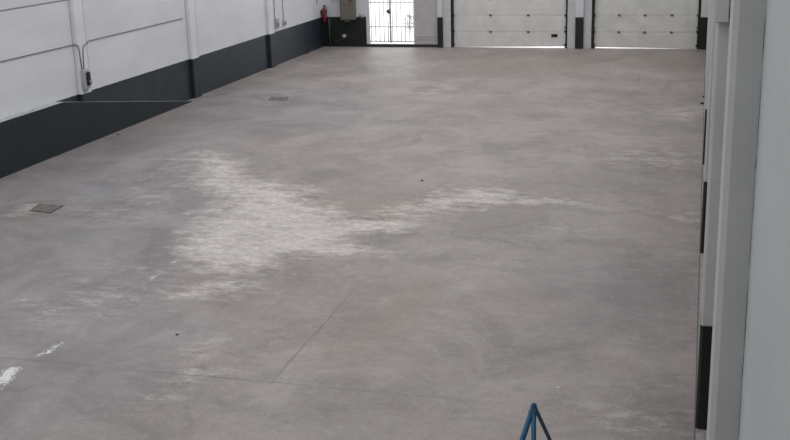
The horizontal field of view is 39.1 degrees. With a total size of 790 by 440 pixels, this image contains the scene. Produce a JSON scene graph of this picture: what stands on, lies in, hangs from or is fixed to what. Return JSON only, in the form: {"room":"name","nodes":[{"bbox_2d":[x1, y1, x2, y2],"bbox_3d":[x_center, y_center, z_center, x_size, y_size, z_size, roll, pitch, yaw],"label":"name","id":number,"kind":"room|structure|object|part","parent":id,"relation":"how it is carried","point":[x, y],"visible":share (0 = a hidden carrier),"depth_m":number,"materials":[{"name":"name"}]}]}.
{"room":"empty warehouse","nodes":[
{"label":"empty warehouse","id":0,"kind":"room"},
{"bbox_2d":[0,0,323,118],"bbox_3d":[-7.195,-4.098,18.265,0.300,7.000,36.280,3,17,15],"label":"wall","id":1,"kind":"structure","parent":0,"point":[152,63],"depth_m":24.04,"materials":[{"name":"white paint"}]},
{"bbox_2d":[0,44,82,69],"bbox_3d":[-6.751,-2.530,19.409,0.110,0.516,4.720,3,17,15],"label":"electrical cable","id":2,"kind":"object","parent":1,"relation":"attached to","point":[73,44],"visible":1,"depth_m":20.66,"materials":[{"name":"grey plastic"}]},
{"bbox_2d":[69,0,92,101],"bbox_3d":[-6.160,-4.966,21.206,0.090,7.000,0.380,3,17,15],"label":"trim","id":3,"kind":"structure","parent":1,"relation":"attached to","point":[76,8],"depth_m":21.57,"materials":[{"name":"white paint"}]},
{"bbox_2d":[80,69,92,92],"bbox_3d":[-6.005,-2.715,21.724,0.154,0.440,0.200,3,17,15],"label":"box","id":4,"kind":"object","parent":1,"relation":"attached to","point":[86,80],"visible":1,"depth_m":21.68,"materials":[{"name":"grey plastic"}]},
{"bbox_2d":[86,72,90,85],"bbox_3d":[-5.981,-2.762,21.739,0.041,0.260,0.105,3,17,15],"label":"socket","id":5,"kind":"object","parent":4,"relation":"attached to","point":[88,76],"depth_m":21.71,"materials":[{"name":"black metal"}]},
{"bbox_2d":[0,101,191,177],"bbox_3d":[-6.424,-1.645,20.640,0.189,0.940,11.750,3,17,15],"label":"wall band","id":6,"kind":"object","parent":1,"relation":"attached to","point":[34,136],"depth_m":20.88,"materials":[{"name":"paint"}]},
{"bbox_2d":[83,18,182,68],"bbox_3d":[-5.508,-3.817,23.799,0.110,0.516,4.660,3,17,15],"label":"electrical cable","id":7,"kind":"object","parent":1,"relation":"attached to","point":[181,18],"visible":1,"depth_m":23.07,"materials":[{"name":"grey plastic"}]},
{"bbox_2d":[185,0,201,97],"bbox_3d":[-4.849,-6.323,25.836,0.090,7.000,0.380,3,17,15],"label":"trim","id":8,"kind":"structure","parent":1,"relation":"attached to","point":[190,7],"depth_m":26.40,"materials":[{"name":"white paint"}]},
{"bbox_2d":[265,0,276,67],"bbox_3d":[-3.538,-7.681,30.466,0.090,7.000,0.380,3,17,15],"label":"trim","id":9,"kind":"structure","parent":1,"relation":"attached to","point":[268,3],"depth_m":31.09,"materials":[{"name":"white paint"}]},
{"bbox_2d":[274,18,278,28],"bbox_3d":[-3.346,-5.571,31.549,0.100,0.270,0.200,3,17,15],"label":"switch box","id":10,"kind":"object","parent":1,"relation":"attached to","point":[276,21],"visible":1,"depth_m":31.49,"materials":[{"name":"grey plastic"}]},
{"bbox_2d":[320,5,326,21],"bbox_3d":[-2.249,-6.535,35.221,0.221,0.520,0.150,3,17,15],"label":"fire extinguisher","id":11,"kind":"object","parent":1,"relation":"attached to","point":[323,12],"visible":1,"depth_m":35.17,"materials":[{"name":"red metal"}]},
{"bbox_2d":[0,46,706,439],"bbox_3d":[-1.230,-0.322,17.586,11.920,0.200,36.100,3,17,15],"label":"floor","id":12,"kind":"structure","parent":0,"point":[306,272],"depth_m":14.21,"materials":[{"name":"concrete"}]},
{"bbox_2d":[29,203,63,212],"bbox_3d":[-5.384,-0.181,17.111,0.496,0.008,0.490,3,17,15],"label":"drain cover","id":13,"kind":"object","parent":12,"relation":"on","point":[44,208],"visible":1,"depth_m":17.09,"materials":[{"name":"grey metal"}]},
{"bbox_2d":[269,97,287,99],"bbox_3d":[-2.741,-2.870,26.278,0.457,0.008,0.530,0,16,4],"label":"drain cover","id":14,"kind":"object","parent":12,"relation":"on","point":[271,98],"visible":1,"depth_m":26.25,"materials":[{"name":"grey metal"}]},
{"bbox_2d":[307,39,325,53],"bbox_3d":[-2.449,-5.437,34.759,0.032,0.276,1.756,3,17,15],"label":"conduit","id":15,"kind":"object","parent":12,"relation":"on","point":[323,39],"visible":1,"depth_m":34.32,"materials":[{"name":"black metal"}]},
{"bbox_2d":[328,17,330,46],"bbox_3d":[-2.087,-5.989,35.464,0.083,0.930,0.083,11,20,36],"label":"vertical pipe","id":16,"kind":"object","parent":12,"relation":"on","point":[329,23],"visible":1,"depth_m":35.43,"materials":[{"name":"black metal"}]},
{"bbox_2d":[519,402,551,439],"bbox_3d":[0.890,1.825,6.268,1.260,1.772,0.213,-1,16,0],"label":"stand","id":17,"kind":"object","parent":12,"relation":"on","point":[533,411],"visible":1,"depth_m":6.03,"materials":[{"name":"metal"}]},
{"bbox_3d":[0.527,1.828,6.296,0.529,1.750,0.030,2,16,13],"label":"leg","id":18,"kind":"part","parent":17,"relation":"part of","materials":[{"name":"blue metal"}]},
{"bbox_3d":[0.772,1.845,6.215,0.027,1.742,0.079,-2,16,-1],"label":"leg","id":19,"kind":"part","parent":17,"relation":"part of","materials":[{"name":"blue metal"}]},
{"bbox_3d":[1.135,1.812,6.292,0.752,1.749,0.021,-4,16,-8],"label":"leg","id":20,"kind":"part","parent":17,"relation":"part of","materials":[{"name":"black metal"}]},
{"bbox_2d":[322,0,701,46],"bbox_3d":[3.410,-8.683,33.318,11.920,7.000,0.250,3,17,15],"label":"wall","id":21,"kind":"structure","parent":0,"point":[355,31],"depth_m":35.34,"materials":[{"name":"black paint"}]},
{"bbox_2d":[340,0,355,21],"bbox_3d":[-1.486,-6.762,34.990,0.470,1.055,0.264,3,17,15],"label":"upper cabinet","id":22,"kind":"object","parent":21,"relation":"attached to","point":[347,7],"visible":1,"depth_m":34.94,"materials":[{"name":"beige metal"}]},
{"bbox_2d":[366,0,437,46],"bbox_3d":[0.220,-6.594,34.774,2.330,2.350,0.180,3,17,15],"label":"door","id":23,"kind":"structure","parent":21,"relation":"in","point":[368,2],"depth_m":34.99,"materials":[{"name":"white paint"}]},
{"bbox_3d":[0.215,-6.588,34.756,2.330,2.350,0.080,3,17,15],"label":"gate frame","id":24,"kind":"part","parent":23,"relation":"part of","materials":[{"name":"white paint"}]},
{"bbox_3d":[-0.102,-6.808,34.792,1.440,0.028,0.024,3,17,15],"label":"rail","id":25,"kind":"part","parent":23,"relation":"part of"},
{"bbox_3d":[-0.082,-6.078,35.000,1.440,0.028,0.024,3,17,15],"label":"rail","id":26,"kind":"part","parent":23,"relation":"part of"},
{"bbox_3d":[-0.070,-5.641,35.125,1.440,0.028,0.024,3,17,15],"label":"rail","id":27,"kind":"part","parent":23,"relation":"part of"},
{"bbox_2d":[413,0,437,43],"bbox_3d":[0.959,-6.562,34.548,0.785,2.205,0.068,3,17,15],"label":"door","id":28,"kind":"structure","parent":23,"relation":"attached to","point":[425,11],"depth_m":34.65,"materials":[{"name":"grey metal"}]},
{"bbox_2d":[437,0,442,47],"bbox_3d":[1.329,-8.737,33.703,0.160,7.000,0.100,3,17,15],"label":"trim","id":29,"kind":"structure","parent":21,"relation":"attached to","point":[439,2],"depth_m":34.41,"materials":[{"name":"black paint"}]},
{"bbox_2d":[443,0,450,47],"bbox_3d":[1.595,-7.118,34.202,0.250,3.600,0.155,3,17,15],"label":"trim","id":30,"kind":"structure","parent":21,"relation":"attached to","point":[446,3],"depth_m":34.42,"materials":[{"name":"paint"}]},
{"bbox_2d":[451,0,567,47],"bbox_3d":[3.455,-7.041,33.731,3.650,3.614,0.172,3,17,15],"label":"door","id":31,"kind":"structure","parent":21,"relation":"in","point":[474,23],"depth_m":34.05,"materials":[{"name":"paint"}]},
{"bbox_3d":[3.482,-6.501,33.930,3.450,0.504,0.043,3,17,15],"label":"panel","id":32,"kind":"part","parent":31,"relation":"part of","materials":[{"name":"paint"}]},
{"bbox_3d":[3.495,-6.020,34.068,3.450,0.504,0.043,3,17,15],"label":"panel","id":33,"kind":"part","parent":31,"relation":"part of","materials":[{"name":"paint"}]},
{"bbox_3d":[3.508,-5.549,34.202,3.450,0.484,0.043,3,17,15],"label":"panel","id":34,"kind":"part","parent":31,"relation":"part of","materials":[{"name":"paint"}]},
{"bbox_2d":[567,0,575,48],"bbox_3d":[5.295,-6.935,33.208,0.240,3.600,0.155,3,17,15],"label":"column","id":35,"kind":"structure","parent":21,"relation":"attached to","point":[571,3],"depth_m":33.43,"materials":[{"name":"paint"}]},
{"bbox_2d":[575,0,583,48],"bbox_3d":[5.457,-8.532,32.593,0.240,7.000,0.100,3,17,15],"label":"trim","id":36,"kind":"structure","parent":21,"relation":"attached to","point":[579,15],"depth_m":33.31,"materials":[{"name":"black paint"}]},
{"bbox_2d":[583,0,591,48],"bbox_3d":[5.755,-6.912,33.084,0.235,3.600,0.155,3,17,15],"label":"column","id":37,"kind":"structure","parent":21,"relation":"attached to","point":[587,29],"depth_m":33.31,"materials":[{"name":"paint"}]},
{"bbox_2d":[591,0,701,48],"bbox_3d":[7.391,-6.846,32.674,3.190,3.614,0.172,3,17,15],"label":"door","id":38,"kind":"structure","parent":21,"relation":"in","point":[675,24],"depth_m":32.98,"materials":[{"name":"paint"}]},
{"bbox_3d":[7.444,-5.354,33.145,2.990,0.484,0.043,3,17,15],"label":"panel","id":39,"kind":"part","parent":38,"relation":"part of","materials":[{"name":"paint"}]},
{"bbox_3d":[7.431,-5.825,33.010,2.990,0.504,0.043,3,17,15],"label":"panel","id":40,"kind":"part","parent":38,"relation":"part of","materials":[{"name":"paint"}]},
{"bbox_3d":[7.418,-6.306,32.873,2.990,0.504,0.043,3,17,15],"label":"panel","id":41,"kind":"part","parent":38,"relation":"part of","materials":[{"name":"paint"}]},
{"bbox_2d":[699,0,708,49],"bbox_3d":[8.981,-8.363,31.667,0.285,7.000,0.060,3,17,15],"label":"column","id":42,"kind":"structure","parent":21,"relation":"attached to","point":[704,8],"depth_m":32.42,"materials":[{"name":"black paint"}]},
{"bbox_2d":[738,0,789,439],"bbox_3d":[4.593,-3.515,15.098,0.300,7.000,36.280,3,17,15],"label":"wall","id":43,"kind":"structure","parent":0,"point":[765,394],"depth_m":2.96,"materials":[{"name":"paint"}]},
{"bbox_2d":[704,0,710,110],"bbox_3d":[6.519,-5.721,22.642,0.105,7.000,0.500,3,17,15],"label":"trim","id":44,"kind":"structure","parent":43,"relation":"attached to","point":[710,0],"depth_m":23.08,"materials":[{"name":"paint"}]},
{"bbox_2d":[705,0,709,74],"bbox_3d":[7.830,-7.078,27.272,0.105,7.000,0.500,3,17,15],"label":"trim","id":45,"kind":"structure","parent":43,"relation":"attached to","point":[709,0],"depth_m":27.77,"materials":[{"name":"paint"}]},
{"bbox_2d":[700,0,715,253],"bbox_3d":[3.897,-3.006,13.382,0.105,7.000,0.500,3,17,15],"label":"column","id":46,"kind":"structure","parent":43,"relation":"attached to","point":[713,27],"depth_m":13.70,"materials":[{"name":"paint"}]},
{"bbox_2d":[703,0,712,164],"bbox_3d":[5.208,-4.363,18.012,0.105,7.000,0.500,3,17,15],"label":"column","id":47,"kind":"structure","parent":43,"relation":"attached to","point":[711,5],"depth_m":18.38,"materials":[{"name":"paint"}]},
{"bbox_2d":[695,0,730,429],"bbox_3d":[2.586,-1.649,8.752,0.105,7.000,0.500,3,17,15],"label":"column","id":48,"kind":"structure","parent":43,"relation":"attached to","point":[722,29],"depth_m":8.99,"materials":[{"name":"paint"}]},
{"bbox_2d":[714,0,729,22],"bbox_3d":[2.497,-1.597,8.469,0.119,0.180,0.098,3,17,15],"label":"junction box","id":49,"kind":"object","parent":43,"relation":"attached to","point":[722,7],"visible":0.86,"depth_m":8.43,"materials":[{"name":"paint"}]},
{"bbox_2d":[706,0,766,439],"bbox_3d":[1.273,-0.290,4.117,0.105,7.000,0.509,3,17,15],"label":"column","id":50,"kind":"structure","parent":43,"relation":"attached to","point":[747,17],"depth_m":3.96,"materials":[{"name":"metal"}]},
{"label":"outside","id":51,"kind":"structure","parent":0,"visible":0},
{"bbox_2d":[370,0,674,48],"bbox_3d":[4.641,-10.836,53.865,60.000,0.198,39.880,3,17,15],"label":"ground","id":52,"kind":"structure","parent":51,"point":[374,7],"depth_m":41.96,"materials":[{"name":"concrete"}]},
{"bbox_2d":[401,14,413,31],"bbox_3d":[0.524,-6.927,39.038,0.586,0.642,0.504,9,19,33],"label":"shrub","id":53,"kind":"object","parent":52,"relation":"on","point":[411,17],"visible":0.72,"depth_m":39.01,"materials":[{"name":"grey plant"}]}
]}

